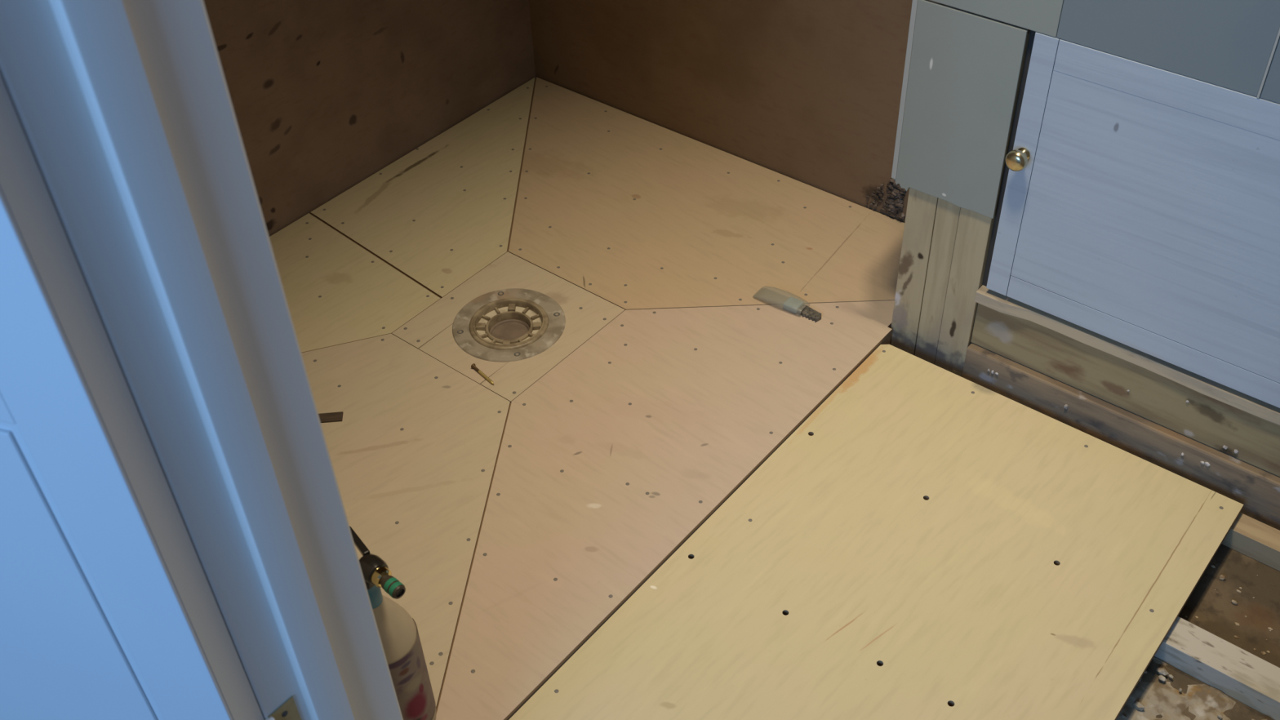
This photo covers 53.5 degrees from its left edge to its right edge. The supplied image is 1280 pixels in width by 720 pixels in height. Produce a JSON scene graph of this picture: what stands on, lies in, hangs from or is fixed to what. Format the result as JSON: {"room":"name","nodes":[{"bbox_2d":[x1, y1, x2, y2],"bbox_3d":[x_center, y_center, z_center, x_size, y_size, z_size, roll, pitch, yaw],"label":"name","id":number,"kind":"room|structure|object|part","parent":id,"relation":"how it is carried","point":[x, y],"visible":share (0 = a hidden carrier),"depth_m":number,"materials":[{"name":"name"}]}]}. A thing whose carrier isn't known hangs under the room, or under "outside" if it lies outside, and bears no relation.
{"room":"bathroom under renovation","nodes":[
{"label":"bathroom under renovation","id":0,"kind":"room"},
{"bbox_2d":[203,0,536,236],"bbox_3d":[-0.830,-1.104,1.772,0.030,2.460,1.700,27,50,29],"label":"wall","id":1,"kind":"structure","parent":0,"point":[326,95],"depth_m":2.59,"materials":[{"name":"brown wood"}]},
{"bbox_2d":[489,319,529,339],"bbox_3d":[-0.241,-0.049,2.355,0.077,0.006,0.077,27,50,29],"label":"drain hole","id":2,"kind":"object","parent":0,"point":[500,329],"depth_m":2.36,"materials":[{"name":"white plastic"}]},
{"bbox_2d":[528,0,938,222],"bbox_3d":[0.724,-1.044,1.632,2.630,2.460,0.030,27,50,29],"label":"wall","id":3,"kind":"structure","parent":0,"point":[808,92],"depth_m":2.60,"materials":[{"name":"brown wood"}]},
{"bbox_2d":[1140,543,1279,719],"bbox_3d":[-0.587,1.284,1.011,3.400,0.094,5.200,27,50,29],"label":"ground","id":4,"kind":"structure","parent":0,"point":[1216,614],"depth_m":1.89,"materials":[{"name":"brown soil"}]},
{"bbox_2d":[269,76,904,719],"bbox_3d":[-0.269,-0.026,2.341,1.147,0.060,1.488,27,50,29],"label":"shower floor","id":5,"kind":"structure","parent":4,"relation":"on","point":[515,515],"depth_m":2.27,"materials":[{"name":"brown wood"}]},
{"bbox_2d":[318,411,342,422],"bbox_3d":[-0.555,0.100,2.165,0.095,0.003,0.021,-5,42,-2],"label":"wood offcut","id":6,"kind":"object","parent":5,"relation":"on","point":[332,416],"visible":0.44,"depth_m":2.16,"materials":[{"name":"brown wood"}]},
{"bbox_3d":[-0.769,-0.007,2.300,0.423,0.004,0.790,27,50,29],"label":"panel","id":7,"kind":"part","parent":5,"relation":"part of","materials":[{"name":"brown wood"}]},
{"bbox_2d":[349,526,436,719],"bbox_3d":[-0.322,0.364,1.605,0.118,0.339,0.090,27,50,29],"label":"spray bottle","id":8,"kind":"object","parent":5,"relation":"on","point":[398,633],"visible":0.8,"depth_m":1.56,"materials":[{"name":"plastic"}]},
{"bbox_3d":[-0.340,0.219,1.527,0.009,0.010,0.051,-27,47,-25],"label":"trigger lever","id":9,"kind":"part","parent":8,"relation":"part of","materials":[{"name":"black plastic"}]},
{"bbox_3d":[-0.328,0.258,1.512,0.025,0.022,0.025,27,50,29],"label":"head stem","id":10,"kind":"part","parent":8,"relation":"part of","materials":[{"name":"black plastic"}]},
{"bbox_3d":[-0.539,0.180,2.079,1.144,0.004,0.631,27,50,29],"label":"panel","id":11,"kind":"part","parent":5,"relation":"part of","materials":[{"name":"brown wood"}]},
{"bbox_3d":[-0.312,-0.395,2.713,0.423,0.004,0.722,27,50,29],"label":"panel","id":12,"kind":"part","parent":5,"relation":"part of","materials":[{"name":"brown wood"}]},
{"bbox_2d":[471,363,493,384],"bbox_3d":[-0.275,0.026,2.232,0.009,0.009,0.065,-31,49,-28],"label":"screw","id":13,"kind":"object","parent":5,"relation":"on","point":[473,366],"visible":1,"depth_m":2.23,"materials":[{"name":"yellow metal"}]},
{"bbox_3d":[-0.242,-0.070,2.347,0.300,0.004,0.310,27,50,29],"label":"plate","id":14,"kind":"part","parent":5,"relation":"part of","materials":[{"name":"brown wood"}]},
{"bbox_2d":[452,288,565,361],"bbox_3d":[-0.241,-0.058,2.346,0.209,0.032,0.209,27,50,29],"label":"floor drain","id":15,"kind":"object","parent":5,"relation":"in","point":[512,324],"visible":1,"depth_m":2.35,"materials":[{"name":"grey plastic"}]},
{"bbox_3d":[-0.050,0.151,2.090,0.422,0.004,1.285,27,50,29],"label":"panel","id":16,"kind":"part","parent":5,"relation":"part of","materials":[{"name":"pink wood"}]},
{"bbox_3d":[0.024,-0.300,2.592,1.135,0.004,0.544,27,50,29],"label":"panel","id":17,"kind":"part","parent":5,"relation":"part of","materials":[{"name":"brown wood"}]},
{"bbox_2d":[782,296,821,321],"bbox_3d":[0.275,-0.107,2.347,0.138,0.018,0.042,27,50,29],"label":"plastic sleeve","id":18,"kind":"object","parent":5,"relation":"on","point":[793,304],"visible":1,"depth_m":2.33,"materials":[{"name":"white plastic"}]},
{"bbox_2d":[866,177,906,220],"bbox_3d":[0.491,-0.329,2.529,0.092,0.086,0.017,27,50,29],"label":"mortar","id":19,"kind":"object","parent":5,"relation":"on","point":[896,205],"visible":0.99,"depth_m":2.53,"materials":[{"name":"grey concrete"}]},
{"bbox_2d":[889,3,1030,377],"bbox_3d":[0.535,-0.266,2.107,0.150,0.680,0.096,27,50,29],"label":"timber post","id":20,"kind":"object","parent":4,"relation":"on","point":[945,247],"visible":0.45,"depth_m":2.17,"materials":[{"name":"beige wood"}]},
{"bbox_2d":[891,0,1027,218],"bbox_3d":[0.486,-0.380,1.962,0.185,0.336,0.008,27,50,29],"label":"plasterboard","id":21,"kind":"object","parent":20,"relation":"attached to","point":[962,72],"visible":1,"depth_m":1.95,"materials":[{"name":"grey paint"}]},
{"bbox_2d":[930,0,1063,37],"bbox_3d":[0.493,-0.618,1.734,0.226,0.317,0.006,27,50,29],"label":"plasterboard","id":22,"kind":"object","parent":21,"relation":"on","point":[1042,16],"visible":1,"depth_m":1.80,"materials":[{"name":"grey"}]},
{"bbox_2d":[961,342,1279,530],"bbox_3d":[1.081,0.239,1.959,1.244,0.100,0.095,27,50,29],"label":"timber beam","id":23,"kind":"structure","parent":4,"relation":"on","point":[1257,489],"depth_m":2.07,"materials":[{"name":"wood"}]},
{"bbox_2d":[970,302,1279,476],"bbox_3d":[1.079,0.162,1.893,1.244,0.101,0.071,27,50,29],"label":"timber beam","id":24,"kind":"structure","parent":23,"relation":"on","point":[1155,397],"depth_m":2.04,"materials":[{"name":"beige wood"}]},
{"bbox_2d":[974,284,1279,425],"bbox_3d":[1.069,0.123,1.844,1.244,0.022,0.077,27,50,29],"label":"batten","id":25,"kind":"object","parent":24,"relation":"on","point":[984,296],"visible":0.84,"depth_m":2.00,"materials":[{"name":"beige wood"}]},
{"bbox_2d":[982,30,1035,286],"bbox_3d":[1.054,-0.065,1.665,1.244,0.495,0.010,27,50,29],"label":"trim","id":26,"kind":"structure","parent":25,"relation":"on","point":[1032,35],"depth_m":1.95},
{"bbox_2d":[986,31,1279,408],"bbox_3d":[0.867,-0.127,1.753,0.790,0.462,0.048,27,50,29],"label":"door","id":27,"kind":"structure","parent":25,"relation":"on","point":[1140,211],"depth_m":1.84,"materials":[{"name":"white paint"}]},
{"bbox_3d":[0.569,-0.303,1.908,0.034,0.034,0.036,27,50,29],"label":"knob","id":28,"kind":"part","parent":27,"relation":"part of","materials":[{"name":"gold metal"}]},
{"bbox_3d":[0.885,0.020,1.903,0.718,0.042,0.013,27,50,29],"label":"rail","id":29,"kind":"part","parent":27,"relation":"part of","materials":[{"name":"blue paint"}]},
{"bbox_3d":[0.872,-0.291,1.625,0.718,0.048,0.013,27,50,29],"label":"rail","id":30,"kind":"part","parent":27,"relation":"part of","materials":[{"name":"white paint"}]},
{"bbox_2d":[1056,0,1279,96],"bbox_3d":[0.689,-0.516,1.611,0.278,0.317,0.005,27,50,29],"label":"plasterboard","id":31,"kind":"object","parent":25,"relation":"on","point":[1228,44],"visible":1,"depth_m":1.67,"materials":[{"name":"grey paint"}]},
{"bbox_2d":[1256,27,1279,97],"bbox_3d":[0.798,-0.460,1.543,0.003,0.317,0.006,27,50,29],"label":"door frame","id":32,"kind":"structure","parent":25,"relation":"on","point":[1277,37],"depth_m":1.61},
{"bbox_2d":[1260,38,1279,103],"bbox_3d":[1.157,-0.276,1.320,0.918,0.317,0.004,27,50,29],"label":"plasterboard","id":33,"kind":"object","parent":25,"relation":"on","point":[1271,89],"visible":1,"depth_m":1.62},
{"bbox_2d":[1115,657,1266,719],"bbox_3d":[0.667,0.605,1.636,0.560,0.022,0.509,27,50,29],"label":"rubble","id":34,"kind":"object","parent":4,"relation":"on","point":[1147,700],"visible":0.24,"depth_m":1.78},
{"bbox_2d":[1154,616,1279,719],"bbox_3d":[0.807,0.423,1.813,1.380,0.038,0.056,27,50,29],"label":"joist","id":35,"kind":"object","parent":4,"relation":"on","point":[1240,674],"visible":0.2,"depth_m":1.79,"materials":[{"name":"beige wood"}]},
{"bbox_2d":[508,344,1243,719],"bbox_3d":[0.322,0.413,1.803,0.643,0.018,1.168,27,50,29],"label":"plywood board","id":36,"kind":"object","parent":35,"relation":"on","point":[930,542],"visible":1,"depth_m":1.89,"materials":[{"name":"beige wood"}]},
{"bbox_2d":[1184,564,1272,655],"bbox_3d":[0.933,0.383,1.877,0.284,0.008,0.179,27,50,29],"label":"crumbs","id":37,"kind":"object","parent":4,"relation":"on","point":[1222,577],"visible":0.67,"depth_m":1.90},
{"bbox_2d":[1222,512,1279,571],"bbox_3d":[1.024,0.314,1.925,1.240,0.038,0.043,27,50,29],"label":"joist","id":38,"kind":"object","parent":4,"relation":"on","point":[1260,541],"visible":0.02,"depth_m":1.96,"materials":[{"name":"beige wood"}]},
{"bbox_3d":[-0.289,-0.196,0.729,2.550,2.460,0.150,27,50,29],"label":"wall","id":39,"kind":"structure","parent":0,"visible":0},
{"bbox_2d":[0,75,264,719],"bbox_3d":[-0.733,-0.086,0.919,0.760,2.010,0.036,10,43,13],"label":"door","id":40,"kind":"structure","parent":39,"relation":"in","point":[109,610],"depth_m":0.97,"materials":[{"name":"white paint"}]},
{"bbox_3d":[-0.739,-0.116,0.872,0.608,0.300,0.004,10,43,13],"label":"rail","id":41,"kind":"part","parent":40,"relation":"part of","materials":[{"name":"white paint"}]},
{"bbox_3d":[-0.723,0.278,1.225,0.584,0.735,0.004,10,43,13],"label":"panel","id":42,"kind":"part","parent":40,"relation":"part of","materials":[{"name":"white paint"}]},
{"bbox_2d":[0,0,403,719],"bbox_3d":[-0.015,0.077,0.688,0.837,2.090,0.142,27,50,29],"label":"trim","id":43,"kind":"structure","parent":39,"relation":"attached to","point":[124,110],"depth_m":0.92,"materials":[{"name":"white paint"}]}
]}

